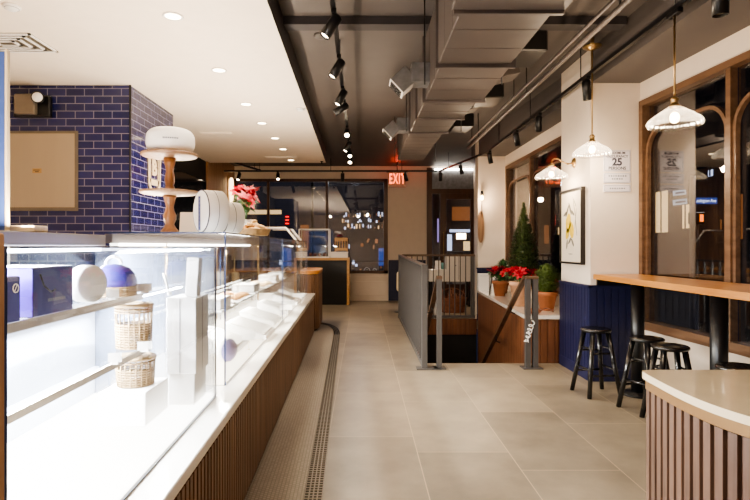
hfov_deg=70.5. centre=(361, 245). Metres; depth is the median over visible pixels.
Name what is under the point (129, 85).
trim
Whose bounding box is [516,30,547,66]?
junction box
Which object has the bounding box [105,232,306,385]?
glass display case
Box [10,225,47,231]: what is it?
wood block
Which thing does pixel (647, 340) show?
bar stool
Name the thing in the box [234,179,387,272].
window
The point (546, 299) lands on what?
pot
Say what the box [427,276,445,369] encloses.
stair handrail
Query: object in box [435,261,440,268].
carton
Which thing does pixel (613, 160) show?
notice
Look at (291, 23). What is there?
beam
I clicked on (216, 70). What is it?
recessed light
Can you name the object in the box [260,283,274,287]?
tray
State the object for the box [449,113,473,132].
air duct
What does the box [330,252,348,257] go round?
box
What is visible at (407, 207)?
wall
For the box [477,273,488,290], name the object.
carton
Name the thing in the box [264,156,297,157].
ceiling vent
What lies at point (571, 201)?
framed picture
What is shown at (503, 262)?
bush
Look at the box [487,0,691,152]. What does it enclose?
track
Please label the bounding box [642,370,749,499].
counter
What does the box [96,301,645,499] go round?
floor
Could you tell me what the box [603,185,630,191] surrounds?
notice
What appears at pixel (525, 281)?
stair handrail
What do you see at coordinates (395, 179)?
exit sign
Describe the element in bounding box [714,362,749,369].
bar stool
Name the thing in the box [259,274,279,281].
box
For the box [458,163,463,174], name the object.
track spotlight
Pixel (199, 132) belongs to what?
ceiling vent
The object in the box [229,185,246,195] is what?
flower
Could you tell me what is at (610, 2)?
conduit pipe
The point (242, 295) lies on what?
pastry
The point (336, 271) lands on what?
base cabinet
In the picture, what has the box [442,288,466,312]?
basket
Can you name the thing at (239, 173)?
track spotlight
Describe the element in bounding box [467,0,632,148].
conduit pipe
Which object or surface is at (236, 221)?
box
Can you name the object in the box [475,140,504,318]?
wall
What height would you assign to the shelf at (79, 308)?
0.017 m
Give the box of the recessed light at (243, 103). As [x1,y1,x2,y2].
[240,102,251,105]
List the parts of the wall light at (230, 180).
plate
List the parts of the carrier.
handle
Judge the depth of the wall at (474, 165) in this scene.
10.25 m
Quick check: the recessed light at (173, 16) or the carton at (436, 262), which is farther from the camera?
the carton at (436, 262)
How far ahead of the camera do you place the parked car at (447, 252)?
17.60 m
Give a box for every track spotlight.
[236,171,240,180]
[276,171,279,180]
[320,8,341,39]
[328,54,344,79]
[333,99,348,115]
[334,86,347,106]
[343,139,351,152]
[344,126,349,137]
[347,148,351,157]
[403,171,408,181]
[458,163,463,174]
[487,151,492,163]
[513,130,520,146]
[535,113,541,131]
[582,76,590,100]
[711,0,729,17]
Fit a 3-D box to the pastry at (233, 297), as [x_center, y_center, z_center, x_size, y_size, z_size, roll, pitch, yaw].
[-0.915,0.370,3.820,0.096,0.038,0.051,0,0,0]
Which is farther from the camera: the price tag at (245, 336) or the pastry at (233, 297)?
the pastry at (233, 297)
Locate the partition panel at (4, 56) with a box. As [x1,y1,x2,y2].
[0,49,9,264]
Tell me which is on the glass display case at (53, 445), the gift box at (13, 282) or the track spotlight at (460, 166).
the gift box at (13, 282)
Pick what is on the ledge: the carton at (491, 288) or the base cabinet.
the carton at (491, 288)
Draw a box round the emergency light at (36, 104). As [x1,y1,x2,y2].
[13,91,51,117]
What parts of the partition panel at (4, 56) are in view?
edge trim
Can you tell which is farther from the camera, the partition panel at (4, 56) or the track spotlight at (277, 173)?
the track spotlight at (277, 173)
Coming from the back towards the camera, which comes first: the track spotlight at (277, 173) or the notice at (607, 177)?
the track spotlight at (277, 173)
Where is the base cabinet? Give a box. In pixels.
[307,257,349,304]
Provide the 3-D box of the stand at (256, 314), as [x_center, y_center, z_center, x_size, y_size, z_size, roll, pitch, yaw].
[-0.960,0.665,5.050,0.320,0.131,0.420,0,0,0]
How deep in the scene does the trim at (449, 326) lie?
10.17 m
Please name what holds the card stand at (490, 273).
on the ledge
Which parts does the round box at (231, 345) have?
lid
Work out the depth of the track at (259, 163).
12.28 m
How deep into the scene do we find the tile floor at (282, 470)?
3.93 m
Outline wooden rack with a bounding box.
[335,238,347,251]
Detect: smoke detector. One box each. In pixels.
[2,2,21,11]
[296,107,304,111]
[314,32,324,39]
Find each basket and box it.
[114,301,153,350]
[115,352,156,388]
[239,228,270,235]
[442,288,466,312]
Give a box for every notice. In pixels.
[603,150,630,171]
[603,173,630,182]
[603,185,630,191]
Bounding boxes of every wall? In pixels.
[10,85,172,371]
[173,157,233,295]
[234,166,472,296]
[427,335,475,362]
[473,165,516,256]
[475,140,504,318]
[505,122,560,306]
[561,51,639,284]
[640,26,749,369]
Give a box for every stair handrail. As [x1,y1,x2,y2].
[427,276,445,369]
[480,276,543,369]
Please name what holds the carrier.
on the glass display case at (53, 445)
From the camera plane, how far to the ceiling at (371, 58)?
6.37 m
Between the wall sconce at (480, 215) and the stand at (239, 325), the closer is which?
the stand at (239, 325)
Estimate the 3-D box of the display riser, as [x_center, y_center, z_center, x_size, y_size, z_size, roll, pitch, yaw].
[-0.965,0.658,2.255,0.190,0.137,0.250,0,0,0]
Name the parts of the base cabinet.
panel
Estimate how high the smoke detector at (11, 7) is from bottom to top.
0.035 m
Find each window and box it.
[173,169,205,268]
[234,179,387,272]
[237,182,312,255]
[313,182,432,269]
[433,145,560,265]
[505,136,560,293]
[639,50,749,357]
[654,65,749,283]
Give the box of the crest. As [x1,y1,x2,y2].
[148,158,160,196]
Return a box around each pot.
[492,280,507,295]
[509,281,523,305]
[538,291,557,310]
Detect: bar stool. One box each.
[570,326,620,398]
[616,335,669,407]
[639,342,691,417]
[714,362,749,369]
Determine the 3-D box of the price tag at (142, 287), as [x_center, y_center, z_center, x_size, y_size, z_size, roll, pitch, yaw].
[-0.950,0.185,2.314,0.061,0.044,0.029,0,0,-22]
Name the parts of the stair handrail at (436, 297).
post, plate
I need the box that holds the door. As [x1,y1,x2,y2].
[427,168,473,300]
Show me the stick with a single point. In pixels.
(169, 293)
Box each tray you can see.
[209,303,237,312]
[230,288,264,294]
[231,295,253,302]
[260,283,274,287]
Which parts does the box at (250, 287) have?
lid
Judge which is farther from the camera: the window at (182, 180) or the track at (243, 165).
the track at (243, 165)
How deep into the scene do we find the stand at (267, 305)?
5.64 m
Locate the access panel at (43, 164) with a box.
[10,131,77,210]
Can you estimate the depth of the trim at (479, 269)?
9.97 m
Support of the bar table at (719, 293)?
on the floor at (399, 431)
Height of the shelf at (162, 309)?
0.008 m
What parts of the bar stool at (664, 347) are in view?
leg, leg, seat, leg, leg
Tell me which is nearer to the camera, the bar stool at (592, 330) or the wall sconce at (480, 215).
the bar stool at (592, 330)
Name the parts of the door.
transom panel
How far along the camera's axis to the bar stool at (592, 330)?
4.94 m
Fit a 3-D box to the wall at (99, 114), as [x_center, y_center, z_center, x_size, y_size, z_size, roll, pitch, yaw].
[-3.440,-0.194,6.570,1.720,3.188,1.340,0,0,0]
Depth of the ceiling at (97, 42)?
5.20 m
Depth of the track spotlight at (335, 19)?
3.98 m
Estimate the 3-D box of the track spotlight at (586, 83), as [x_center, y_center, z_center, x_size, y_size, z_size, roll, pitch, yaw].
[2.247,-1.569,5.300,0.093,0.227,0.121,0,0,30]
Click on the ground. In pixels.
(671, 307)
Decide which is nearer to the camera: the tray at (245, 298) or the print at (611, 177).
the tray at (245, 298)
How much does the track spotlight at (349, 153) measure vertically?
0.196 m
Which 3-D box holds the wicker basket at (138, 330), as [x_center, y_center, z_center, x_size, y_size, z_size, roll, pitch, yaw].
[-0.972,0.338,2.260,0.162,0.189,0.162,0,0,0]
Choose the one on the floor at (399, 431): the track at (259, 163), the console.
the console
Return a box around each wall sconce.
[478,191,483,242]
[548,158,575,176]
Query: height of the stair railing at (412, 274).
1.240 m
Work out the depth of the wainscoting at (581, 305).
5.48 m
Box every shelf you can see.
[20,297,119,319]
[135,272,279,314]
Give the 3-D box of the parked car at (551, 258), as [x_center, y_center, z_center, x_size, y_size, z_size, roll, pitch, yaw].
[5.200,0.860,13.965,1.740,1.380,4.270,0,0,0]
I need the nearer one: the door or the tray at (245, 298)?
the tray at (245, 298)
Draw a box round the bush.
[494,259,508,292]
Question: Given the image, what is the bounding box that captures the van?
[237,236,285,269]
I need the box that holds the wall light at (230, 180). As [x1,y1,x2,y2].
[228,176,233,202]
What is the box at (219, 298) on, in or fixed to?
on the tray at (231, 306)
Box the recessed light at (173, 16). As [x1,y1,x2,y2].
[162,12,183,20]
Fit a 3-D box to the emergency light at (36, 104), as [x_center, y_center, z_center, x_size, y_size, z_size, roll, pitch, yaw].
[-3.714,-1.550,5.805,0.548,0.250,0.190,0,0,0]
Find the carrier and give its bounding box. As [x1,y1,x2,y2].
[100,255,137,297]
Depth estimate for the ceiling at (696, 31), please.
4.49 m
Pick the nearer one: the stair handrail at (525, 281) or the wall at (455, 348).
the stair handrail at (525, 281)
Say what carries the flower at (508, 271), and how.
on the poinsettia at (516, 272)
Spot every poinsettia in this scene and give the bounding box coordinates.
[228,185,260,224]
[487,265,507,295]
[499,266,538,305]
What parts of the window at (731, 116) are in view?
arch moulding, arch moulding, pane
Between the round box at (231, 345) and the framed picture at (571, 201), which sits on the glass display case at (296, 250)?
the round box at (231, 345)
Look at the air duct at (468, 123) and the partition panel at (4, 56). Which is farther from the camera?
the air duct at (468, 123)
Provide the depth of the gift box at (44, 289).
1.57 m
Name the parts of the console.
leg, leg, leg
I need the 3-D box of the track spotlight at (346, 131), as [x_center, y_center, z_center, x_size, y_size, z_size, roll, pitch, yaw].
[-0.221,-1.685,7.861,0.084,0.195,0.202,0,0,0]
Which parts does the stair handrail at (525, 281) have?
post, plate, post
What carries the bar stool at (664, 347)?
on the floor at (399, 431)
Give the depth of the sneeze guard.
9.15 m
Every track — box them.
[224,163,437,171]
[235,163,260,170]
[330,0,349,141]
[438,152,486,171]
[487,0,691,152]
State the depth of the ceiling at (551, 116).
7.89 m
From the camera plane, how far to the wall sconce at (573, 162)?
5.91 m
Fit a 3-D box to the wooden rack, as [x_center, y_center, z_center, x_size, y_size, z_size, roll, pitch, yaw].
[-0.505,-0.030,12.850,0.310,0.339,0.100,0,0,0]
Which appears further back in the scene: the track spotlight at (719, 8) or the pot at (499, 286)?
the pot at (499, 286)
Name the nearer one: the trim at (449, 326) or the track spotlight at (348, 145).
the track spotlight at (348, 145)
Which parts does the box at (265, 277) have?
lid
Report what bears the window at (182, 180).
in the wall at (216, 178)
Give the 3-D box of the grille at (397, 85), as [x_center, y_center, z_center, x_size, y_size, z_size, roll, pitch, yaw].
[0.300,-1.381,4.660,0.118,0.125,0.180,0,0,0]
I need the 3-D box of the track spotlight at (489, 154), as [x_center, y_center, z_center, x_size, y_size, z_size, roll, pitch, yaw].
[2.268,-1.568,9.405,0.118,0.228,0.109,0,0,-42]
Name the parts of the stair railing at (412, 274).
post, rail, rail, post, plate, rail, rail, post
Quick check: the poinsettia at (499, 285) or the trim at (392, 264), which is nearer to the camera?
the poinsettia at (499, 285)
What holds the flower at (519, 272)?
on the poinsettia at (516, 272)
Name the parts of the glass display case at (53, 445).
corner post, panel, rail, pane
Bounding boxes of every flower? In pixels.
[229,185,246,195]
[236,190,255,208]
[241,186,259,201]
[500,268,512,275]
[513,267,526,279]
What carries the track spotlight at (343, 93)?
hanging from the track at (332, 2)
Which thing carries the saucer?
on the ledge
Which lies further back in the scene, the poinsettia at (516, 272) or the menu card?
the poinsettia at (516, 272)
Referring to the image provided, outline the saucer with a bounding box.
[531,308,553,313]
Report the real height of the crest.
0.656 m
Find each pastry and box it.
[231,295,241,299]
[233,293,245,297]
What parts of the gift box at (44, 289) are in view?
carry cord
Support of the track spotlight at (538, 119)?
hanging from the track at (681, 3)
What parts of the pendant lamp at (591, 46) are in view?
rod, bulb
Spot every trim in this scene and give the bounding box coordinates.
[129,85,130,351]
[246,276,387,300]
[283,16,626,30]
[388,260,425,300]
[428,319,476,334]
[476,267,493,319]
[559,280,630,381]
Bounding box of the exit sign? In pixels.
[387,162,406,187]
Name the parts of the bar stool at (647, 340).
leg, leg, seat, leg, leg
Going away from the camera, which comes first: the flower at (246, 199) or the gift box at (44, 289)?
the gift box at (44, 289)
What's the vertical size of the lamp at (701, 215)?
0.124 m
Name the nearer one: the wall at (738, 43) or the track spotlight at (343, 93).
the wall at (738, 43)
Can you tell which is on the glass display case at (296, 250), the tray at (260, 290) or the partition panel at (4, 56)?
the tray at (260, 290)
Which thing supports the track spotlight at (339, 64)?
hanging from the track at (332, 2)
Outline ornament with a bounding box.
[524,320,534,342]
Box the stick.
[163,273,171,295]
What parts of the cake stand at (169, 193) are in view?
plate, plate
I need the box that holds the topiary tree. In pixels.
[506,202,541,288]
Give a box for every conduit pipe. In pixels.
[467,0,615,142]
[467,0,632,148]
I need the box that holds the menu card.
[179,212,197,231]
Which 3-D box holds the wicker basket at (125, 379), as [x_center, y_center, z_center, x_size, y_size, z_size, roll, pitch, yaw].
[-0.965,0.527,2.260,0.170,0.124,0.170,0,0,0]
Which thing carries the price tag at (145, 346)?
on the glass display case at (53, 445)
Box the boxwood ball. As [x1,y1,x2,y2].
[534,263,560,310]
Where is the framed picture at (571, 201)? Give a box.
[559,186,584,264]
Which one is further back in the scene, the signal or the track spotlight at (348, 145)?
the signal
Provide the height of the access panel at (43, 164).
0.891 m
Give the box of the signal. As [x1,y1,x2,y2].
[688,212,704,330]
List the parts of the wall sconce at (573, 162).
arm, plate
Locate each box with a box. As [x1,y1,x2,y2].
[7,265,72,317]
[7,276,19,323]
[73,265,106,302]
[145,126,194,151]
[193,190,229,231]
[209,295,230,309]
[214,338,237,361]
[223,202,244,232]
[232,282,259,292]
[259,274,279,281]
[268,271,285,277]
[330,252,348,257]
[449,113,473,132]
[472,83,503,106]
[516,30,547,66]
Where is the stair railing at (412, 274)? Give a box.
[398,254,474,369]
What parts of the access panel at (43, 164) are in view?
plate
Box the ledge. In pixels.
[477,290,559,362]
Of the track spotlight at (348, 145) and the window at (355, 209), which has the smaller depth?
the track spotlight at (348, 145)
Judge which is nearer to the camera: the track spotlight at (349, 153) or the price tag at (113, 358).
the price tag at (113, 358)
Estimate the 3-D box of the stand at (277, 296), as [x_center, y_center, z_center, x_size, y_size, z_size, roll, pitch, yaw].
[-0.960,0.665,6.750,0.320,0.131,0.420,0,0,0]
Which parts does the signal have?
post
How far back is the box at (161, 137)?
2.95 m
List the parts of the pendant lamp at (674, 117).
rod, bulb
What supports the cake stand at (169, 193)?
on the glass display case at (296, 250)
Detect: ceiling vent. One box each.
[0,33,57,52]
[199,132,232,133]
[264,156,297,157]
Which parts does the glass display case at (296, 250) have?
pane, pane, shelf post, rail, roof pane, pane, shelf post, roof pane, pane, pane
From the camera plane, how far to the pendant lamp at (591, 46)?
5.15 m
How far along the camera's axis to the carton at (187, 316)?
2.41 m
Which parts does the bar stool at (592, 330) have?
leg, leg, seat, leg, leg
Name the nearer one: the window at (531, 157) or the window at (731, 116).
the window at (731, 116)
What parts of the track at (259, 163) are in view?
rail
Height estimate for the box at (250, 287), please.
0.066 m
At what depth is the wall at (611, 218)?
5.50 m
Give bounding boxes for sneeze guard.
[267,227,301,240]
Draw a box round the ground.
[432,288,749,342]
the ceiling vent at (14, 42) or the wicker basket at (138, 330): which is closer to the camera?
the wicker basket at (138, 330)
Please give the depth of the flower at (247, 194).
4.26 m
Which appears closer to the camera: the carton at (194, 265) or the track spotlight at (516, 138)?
the carton at (194, 265)
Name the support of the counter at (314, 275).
on the floor at (399, 431)
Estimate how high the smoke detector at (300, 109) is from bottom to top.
0.035 m
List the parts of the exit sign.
plate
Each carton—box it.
[167,294,208,404]
[185,257,201,295]
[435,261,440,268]
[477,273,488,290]
[489,273,497,290]
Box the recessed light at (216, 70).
[211,68,226,72]
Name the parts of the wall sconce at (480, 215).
wood plate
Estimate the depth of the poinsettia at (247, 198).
4.29 m
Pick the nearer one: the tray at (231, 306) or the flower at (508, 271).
the tray at (231, 306)
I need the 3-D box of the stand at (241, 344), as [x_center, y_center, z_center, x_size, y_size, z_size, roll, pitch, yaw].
[-1.010,0.665,3.800,0.320,0.131,0.420,0,0,0]
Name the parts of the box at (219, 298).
lid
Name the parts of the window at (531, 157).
arch moulding, arch moulding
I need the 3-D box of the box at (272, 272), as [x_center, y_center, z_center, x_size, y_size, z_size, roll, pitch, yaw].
[-1.050,0.355,6.600,0.186,0.066,0.266,0,0,0]
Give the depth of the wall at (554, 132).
8.44 m
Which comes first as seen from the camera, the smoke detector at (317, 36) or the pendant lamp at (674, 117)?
the pendant lamp at (674, 117)
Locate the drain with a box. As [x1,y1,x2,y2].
[303,323,339,499]
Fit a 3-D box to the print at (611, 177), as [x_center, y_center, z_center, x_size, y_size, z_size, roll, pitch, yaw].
[2.648,-0.711,5.492,0.184,0.046,0.001,0,0,0]
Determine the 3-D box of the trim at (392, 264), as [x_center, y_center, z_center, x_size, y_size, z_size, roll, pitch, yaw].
[1.155,0.880,13.578,0.950,1.040,0.045,0,0,0]
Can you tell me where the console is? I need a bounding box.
[428,256,469,306]
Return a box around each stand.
[139,149,197,231]
[209,326,249,353]
[226,316,274,339]
[239,307,280,325]
[257,299,290,314]
[271,292,300,304]
[279,287,304,297]
[489,273,493,294]
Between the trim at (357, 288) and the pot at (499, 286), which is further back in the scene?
the trim at (357, 288)
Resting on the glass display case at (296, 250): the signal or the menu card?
the menu card
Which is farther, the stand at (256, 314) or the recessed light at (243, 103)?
the recessed light at (243, 103)
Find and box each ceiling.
[0,0,325,162]
[230,0,647,165]
[479,78,560,155]
[593,0,749,82]
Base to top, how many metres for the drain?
0.006 m
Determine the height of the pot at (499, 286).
0.250 m
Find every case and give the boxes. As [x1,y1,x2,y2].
[0,230,215,499]
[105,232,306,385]
[298,229,330,257]
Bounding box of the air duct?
[382,0,572,160]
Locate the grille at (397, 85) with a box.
[389,79,403,98]
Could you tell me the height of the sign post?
2.600 m
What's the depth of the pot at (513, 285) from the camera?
7.27 m
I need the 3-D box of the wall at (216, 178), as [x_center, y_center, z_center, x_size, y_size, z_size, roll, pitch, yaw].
[-3.345,-0.325,10.420,0.150,3.450,6.360,0,0,0]
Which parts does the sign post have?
name plate, name plate, post, name plate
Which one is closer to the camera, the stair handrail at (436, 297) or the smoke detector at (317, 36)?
the smoke detector at (317, 36)
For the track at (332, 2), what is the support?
hanging from the ceiling at (371, 58)
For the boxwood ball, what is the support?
on the ledge
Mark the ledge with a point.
(491, 308)
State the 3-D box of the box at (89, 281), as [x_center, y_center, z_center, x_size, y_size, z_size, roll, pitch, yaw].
[-1.000,0.138,1.930,0.060,0.136,0.136,0,0,20]
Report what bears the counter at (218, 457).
on the floor at (399, 431)
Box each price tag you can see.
[106,289,118,299]
[108,352,121,364]
[137,283,151,292]
[137,341,151,351]
[242,333,255,349]
[283,305,291,315]
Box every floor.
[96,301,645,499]
[245,324,332,499]
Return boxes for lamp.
[582,36,601,152]
[666,7,682,122]
[700,214,703,221]
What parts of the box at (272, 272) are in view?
lid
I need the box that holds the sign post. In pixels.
[672,175,716,329]
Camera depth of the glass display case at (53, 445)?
1.98 m
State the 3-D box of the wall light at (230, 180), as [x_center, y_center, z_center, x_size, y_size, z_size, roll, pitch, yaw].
[-3.201,-1.350,12.950,0.133,0.700,0.140,0,0,0]
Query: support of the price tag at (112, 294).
on the glass display case at (53, 445)
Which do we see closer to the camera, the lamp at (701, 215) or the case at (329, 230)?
the lamp at (701, 215)
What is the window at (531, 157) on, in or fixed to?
in the wall at (554, 132)
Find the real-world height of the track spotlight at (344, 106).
0.192 m
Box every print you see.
[48,296,65,301]
[609,175,625,179]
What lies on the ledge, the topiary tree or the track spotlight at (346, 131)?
the topiary tree

